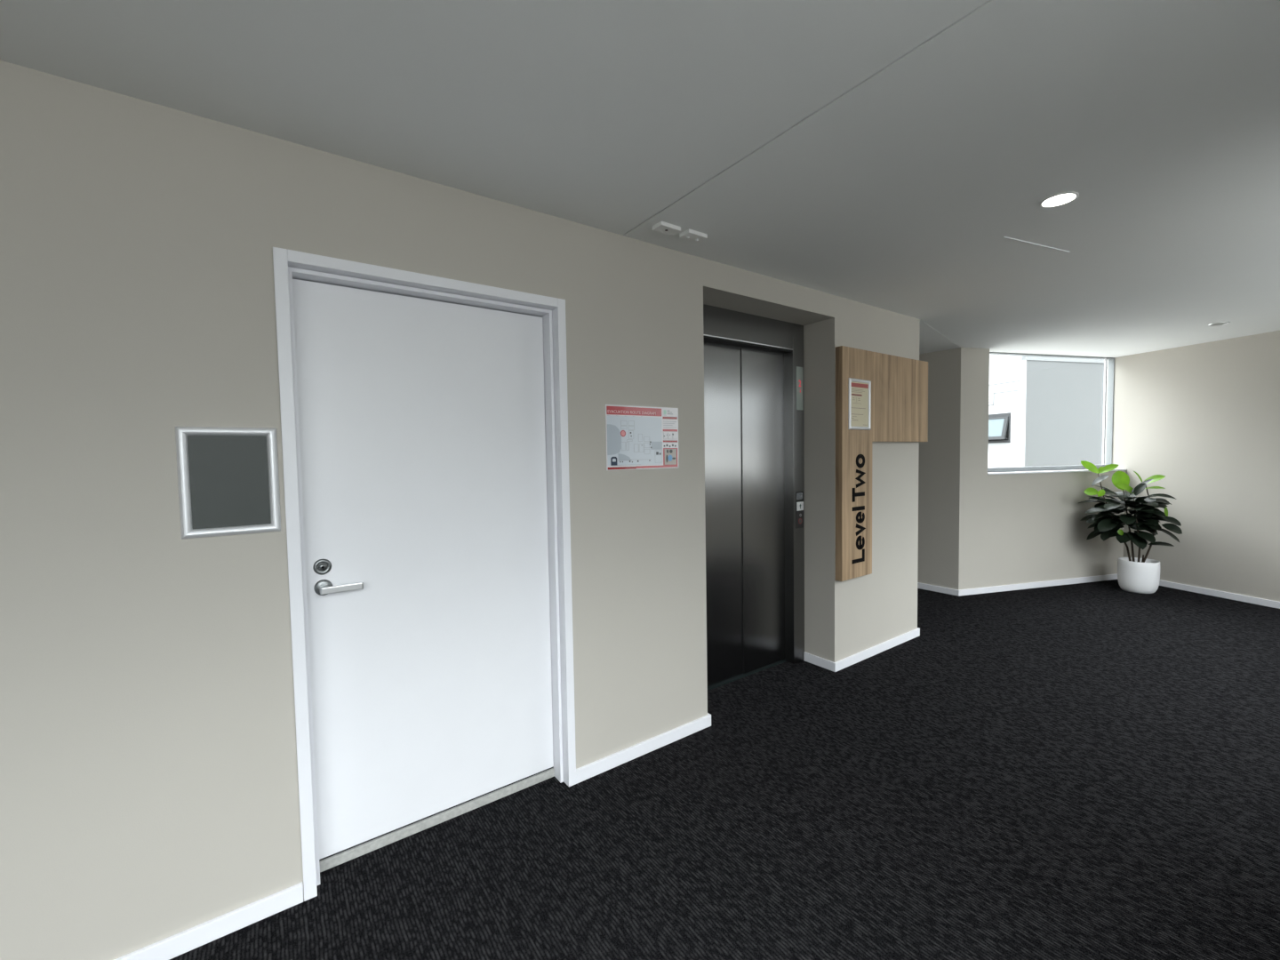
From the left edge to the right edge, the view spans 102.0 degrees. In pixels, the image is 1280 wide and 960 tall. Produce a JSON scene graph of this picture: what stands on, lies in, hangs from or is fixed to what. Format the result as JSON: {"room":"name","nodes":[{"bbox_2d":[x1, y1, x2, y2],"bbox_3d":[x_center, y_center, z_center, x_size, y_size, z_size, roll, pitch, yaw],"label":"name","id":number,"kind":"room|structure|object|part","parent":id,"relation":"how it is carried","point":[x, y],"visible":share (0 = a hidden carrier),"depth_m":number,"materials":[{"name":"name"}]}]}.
{"room":"lobby","nodes":[
{"label":"lobby","id":0,"kind":"room"},
{"bbox_2d":[0,60,919,959],"bbox_3d":[-2.066,0.121,2.823,8.222,2.443,3.000,-3,3,-36],"label":"wall","id":1,"kind":"structure","parent":0,"point":[149,781],"depth_m":1.53,"materials":[{"name":"beige paint"}]},
{"bbox_2d":[113,881,303,959],"bbox_3d":[-2.744,1.430,0.523,4.038,0.060,0.014,-3,3,-36],"label":"baseboard","id":2,"kind":"structure","parent":1,"relation":"attached to","point":[167,948],"depth_m":1.57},
{"bbox_2d":[175,426,280,539],"bbox_3d":[-1.233,0.004,1.561,0.238,0.326,0.014,-3,3,-36],"label":"frame","id":3,"kind":"object","parent":1,"relation":"attached to","point":[228,478],"visible":1,"depth_m":1.56,"materials":[{"name":"silver metal"}]},
{"bbox_3d":[-1.319,0.009,1.499,0.026,0.326,0.014,-3,3,-36],"label":"frame rail","id":4,"kind":"part","parent":3,"relation":"part of","materials":[{"name":"silver metal"}]},
{"bbox_3d":[-1.235,-0.146,1.554,0.238,0.026,0.014,-3,3,-36],"label":"frame rail","id":5,"kind":"part","parent":3,"relation":"part of","materials":[{"name":"silver metal"}]},
{"bbox_3d":[-1.230,0.154,1.568,0.238,0.026,0.014,-3,3,-36],"label":"frame rail","id":6,"kind":"part","parent":3,"relation":"part of","materials":[{"name":"silver metal"}]},
{"bbox_3d":[-1.147,0.000,1.623,0.026,0.326,0.014,-3,3,-36],"label":"frame rail","id":7,"kind":"part","parent":3,"relation":"part of","materials":[{"name":"silver metal"}]},
{"bbox_2d":[272,247,575,901],"bbox_3d":[-0.753,0.307,2.005,1.008,2.102,0.159,-3,3,-36],"label":"door","id":8,"kind":"structure","parent":1,"relation":"in","point":[424,418],"depth_m":1.98,"materials":[{"name":"white paint"}]},
{"bbox_3d":[-1.039,0.374,1.806,0.131,0.023,0.046,-3,3,-36],"label":"lever handle","id":9,"kind":"part","parent":8,"relation":"part of","materials":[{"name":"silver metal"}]},
{"bbox_2d":[605,404,678,470],"bbox_3d":[0.018,-0.200,2.459,0.423,0.297,0.004,-3,3,-36],"label":"diagram","id":10,"kind":"object","parent":1,"relation":"attached to","point":[637,437],"visible":1,"depth_m":2.45,"materials":[{"name":"white paper"}]},
{"bbox_2d":[663,448,677,465],"bbox_3d":[0.150,-0.115,2.555,0.091,0.085,0.001,-3,3,-36],"label":"picture","id":11,"kind":"object","parent":10,"relation":"attached to","point":[669,454],"depth_m":2.55},
{"bbox_2d":[576,712,711,783],"bbox_3d":[-0.022,1.290,2.616,0.814,0.060,0.244,-3,3,-36],"label":"baseboard","id":12,"kind":"structure","parent":1,"relation":"attached to","point":[595,768],"depth_m":2.48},
{"bbox_2d":[703,304,804,690],"bbox_3d":[0.633,0.126,3.276,1.136,2.303,0.131,-3,3,-36],"label":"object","id":13,"kind":"object","parent":1,"relation":"attached to","point":[754,414],"visible":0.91,"depth_m":3.36,"materials":[{"name":"metal"}]},
{"bbox_3d":[0.446,0.206,3.192,0.488,2.133,0.026,-3,3,-36],"label":"door panel","id":14,"kind":"part","parent":13,"relation":"part of","materials":[{"name":"metal"}]},
{"bbox_3d":[0.632,1.270,3.358,0.901,0.009,0.059,-3,3,-36],"label":"door sill","id":15,"kind":"part","parent":13,"relation":"part of","materials":[{"name":"black metal"}]},
{"bbox_3d":[0.567,-0.933,3.194,1.018,0.178,0.120,-3,3,-36],"label":"header panel","id":16,"kind":"part","parent":13,"relation":"part of","materials":[{"name":"metal"}]},
{"bbox_3d":[0.833,0.187,3.459,0.446,2.133,0.026,-3,3,-36],"label":"door panel","id":17,"kind":"part","parent":13,"relation":"part of","materials":[{"name":"metal"}]},
{"bbox_3d":[1.047,0.105,3.574,0.114,2.303,0.120,-3,3,-36],"label":"panel","id":18,"kind":"part","parent":13,"relation":"part of","materials":[{"name":"metal"}]},
{"bbox_3d":[1.089,0.203,3.532,0.079,0.250,0.002,-3,3,-36],"label":"call plate","id":19,"kind":"part","parent":13,"relation":"part of","materials":[{"name":"black metal"}]},
{"bbox_2d":[803,627,919,671],"bbox_3d":[0.855,1.168,4.948,1.115,0.060,3.014,-3,3,-36],"label":"baseboard","id":20,"kind":"structure","parent":1,"relation":"attached to","point":[852,660],"depth_m":3.59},
{"bbox_2d":[835,345,927,581],"bbox_3d":[1.736,-0.120,3.665,1.117,1.510,0.054,-3,3,-36],"label":"sign","id":21,"kind":"object","parent":1,"relation":"attached to","point":[899,399],"visible":1,"depth_m":3.48,"materials":[{"name":"brown wood"}]},
{"bbox_2d":[848,377,871,430],"bbox_3d":[1.447,-0.497,3.409,0.248,0.331,0.012,-3,3,-36],"label":"frame","id":22,"kind":"object","parent":21,"relation":"attached to","point":[859,390],"visible":1,"depth_m":3.41,"materials":[{"name":"silver metal"}]},
{"bbox_3d":[1.355,-0.492,3.343,0.021,0.331,0.012,-3,3,-36],"label":"frame rail","id":23,"kind":"part","parent":22,"relation":"part of","materials":[{"name":"silver metal"}]},
{"bbox_3d":[1.450,-0.342,3.416,0.248,0.021,0.012,-3,3,-36],"label":"frame rail","id":24,"kind":"part","parent":22,"relation":"part of","materials":[{"name":"silver metal"}]},
{"bbox_3d":[1.445,-0.652,3.402,0.248,0.021,0.012,-3,3,-36],"label":"frame rail","id":25,"kind":"part","parent":22,"relation":"part of","materials":[{"name":"silver metal"}]},
{"bbox_3d":[1.540,-0.501,3.475,0.021,0.331,0.012,-3,3,-36],"label":"frame rail","id":26,"kind":"part","parent":22,"relation":"part of","materials":[{"name":"silver metal"}]},
{"bbox_2d":[0,0,1279,357],"bbox_3d":[0.169,-1.143,2.754,11.873,0.015,5.950,-3,3,-36],"label":"ceiling","id":27,"kind":"structure","parent":0,"point":[882,154],"depth_m":1.56,"materials":[{"name":"paint"}]},
{"bbox_2d":[652,221,680,236],"bbox_3d":[0.117,-1.104,2.276,0.111,0.018,0.066,-3,3,-36],"label":"ceiling sensor","id":28,"kind":"object","parent":27,"relation":"attached to","point":[664,228],"visible":1,"depth_m":2.26,"materials":[{"name":"plastic"}]},
{"bbox_2d":[679,228,707,242],"bbox_3d":[0.243,-1.107,2.357,0.112,0.023,0.066,-3,3,-36],"label":"ceiling sensor","id":29,"kind":"object","parent":27,"relation":"attached to","point":[690,235],"visible":1,"depth_m":2.34,"materials":[{"name":"plastic"}]},
{"bbox_2d":[1003,236,1069,252],"bbox_3d":[1.951,-1.154,2.541,0.513,0.006,0.003,-2,3,-23],"label":"trim","id":30,"kind":"structure","parent":27,"relation":"attached to","point":[1004,236],"depth_m":2.53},
{"bbox_2d":[1039,192,1079,207],"bbox_3d":[1.688,-1.128,2.089,0.124,0.006,0.124,-3,3,-36],"label":"recessed light","id":31,"kind":"object","parent":27,"relation":"in","point":[1060,199],"visible":1,"depth_m":2.09,"materials":[{"name":"white plastic"}]},
{"bbox_2d":[1208,321,1229,326],"bbox_3d":[4.738,-1.277,4.243,0.120,0.006,0.120,-3,3,-36],"label":"recessed light","id":32,"kind":"object","parent":27,"relation":"in","point":[1221,323],"visible":1,"depth_m":4.25,"materials":[{"name":"white plastic"}]},
{"bbox_2d":[169,579,1279,959],"bbox_3d":[0.211,1.364,2.868,11.873,0.120,5.950,-3,3,-36],"label":"floor","id":33,"kind":"structure","parent":0,"point":[1087,771],"depth_m":2.01,"materials":[{"name":"grey carpet"}]},
{"bbox_2d":[1078,460,1182,593],"bbox_3d":[4.882,0.460,5.235,0.726,1.316,0.629,0,3,23],"label":"potted plant","id":34,"kind":"object","parent":33,"relation":"on","point":[1139,575],"visible":1,"depth_m":5.12,"materials":[{"name":"green plant"}]},
{"bbox_3d":[4.813,0.381,5.249,0.283,0.928,0.062,1,3,31],"label":"stem","id":35,"kind":"part","parent":34,"relation":"part of","materials":[{"name":"plant"}]},
{"bbox_3d":[4.955,0.453,5.257,0.110,0.777,0.049,1,3,41],"label":"stem","id":36,"kind":"part","parent":34,"relation":"part of","materials":[{"name":"plant"}]},
{"bbox_3d":[4.923,0.509,5.128,0.135,0.676,0.034,-2,3,-25],"label":"stem","id":37,"kind":"part","parent":34,"relation":"part of","materials":[{"name":"green plant"}]},
{"bbox_3d":[5.052,0.423,5.136,0.107,0.849,0.032,1,3,35],"label":"stem","id":38,"kind":"part","parent":34,"relation":"part of","materials":[{"name":"plant"}]},
{"bbox_2d":[1117,557,1159,593],"bbox_3d":[4.993,0.959,5.194,0.312,0.318,0.312,-3,3,-36],"label":"pot","id":39,"kind":"object","parent":33,"relation":"on","point":[1139,575],"depth_m":5.10,"materials":[{"name":"white ceramic"}]},
{"bbox_2d":[917,347,960,589],"bbox_3d":[2.423,-0.109,6.232,0.150,2.443,2.688,-3,3,-36],"label":"wall","id":40,"kind":"structure","parent":0,"point":[939,458],"depth_m":5.24,"materials":[{"name":"beige paint"}]},
{"bbox_2d":[917,582,958,595],"bbox_3d":[2.377,1.084,6.237,0.014,0.060,2.692,-3,3,-36],"label":"baseboard","id":41,"kind":"structure","parent":40,"relation":"attached to","point":[941,589],"depth_m":5.29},
{"bbox_2d":[958,347,1125,590],"bbox_3d":[4.208,-0.105,5.485,2.253,2.443,0.200,-2,3,-15],"label":"wall","id":42,"kind":"structure","parent":0,"point":[1014,528],"depth_m":5.30,"materials":[{"name":"beige paint"}]},
{"bbox_2d":[958,573,1117,596],"bbox_3d":[4.249,1.090,5.435,2.266,0.060,0.014,-2,3,-15],"label":"baseboard","id":43,"kind":"structure","parent":42,"relation":"attached to","point":[1100,578],"depth_m":5.39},
{"bbox_2d":[987,352,1126,474],"bbox_3d":[4.367,-0.706,5.499,1.905,1.248,0.205,-2,3,-15],"label":"window","id":44,"kind":"structure","parent":42,"relation":"in","point":[1111,360],"depth_m":5.72,"materials":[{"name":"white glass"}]},
{"bbox_3d":[4.359,-0.125,5.587,1.904,0.046,0.060,-2,3,-15],"label":"rail","id":45,"kind":"part","parent":44,"relation":"part of","materials":[{"name":"white metal"}]},
{"bbox_2d":[1104,330,1279,601],"bbox_3d":[5.689,-0.089,4.601,0.150,2.443,2.676,-2,3,-15],"label":"wall","id":46,"kind":"structure","parent":0,"point":[1204,418],"depth_m":4.99,"materials":[{"name":"beige paint"}]},
{"bbox_2d":[1159,579,1279,608],"bbox_3d":[5.638,1.105,4.603,0.014,0.060,2.312,-2,3,-15],"label":"baseboard","id":47,"kind":"structure","parent":46,"relation":"attached to","point":[1173,585],"depth_m":4.93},
{"label":"outside","id":48,"kind":"structure","parent":0,"visible":0},
{"bbox_2d":[987,354,1107,467],"bbox_3d":[8.187,-1.154,15.423,0.469,11.500,12.600,-2,3,-15],"label":"building","id":49,"kind":"structure","parent":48,"point":[1004,393],"depth_m":12.57,"materials":[{"name":"white paint"}]},
{"bbox_3d":[8.655,-1.298,13.066,0.104,0.438,1.081,-2,3,-15],"label":"awning pane","id":50,"kind":"part","parent":49,"relation":"part of","materials":[{"name":"glass"}]},
{"bbox_3d":[8.653,-1.278,13.058,0.153,0.550,1.236,-2,3,-15],"label":"awning sash","id":51,"kind":"part","parent":49,"relation":"part of","materials":[{"name":"grey metal"}]},
{"bbox_3d":[8.785,-1.286,13.095,0.150,0.717,1.292,-2,3,-15],"label":"awning frame","id":52,"kind":"part","parent":49,"relation":"part of","materials":[{"name":"grey metal"}]},
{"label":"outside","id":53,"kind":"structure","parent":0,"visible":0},
{"bbox_2d":[1019,355,1103,466],"bbox_3d":[6.651,1.679,8.205,1.662,7.550,0.061,-2,3,-15],"label":"panel","id":54,"kind":"object","parent":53,"point":[1061,404],"visible":0.31,"depth_m":8.04,"materials":[{"name":"white glass"}]}
]}

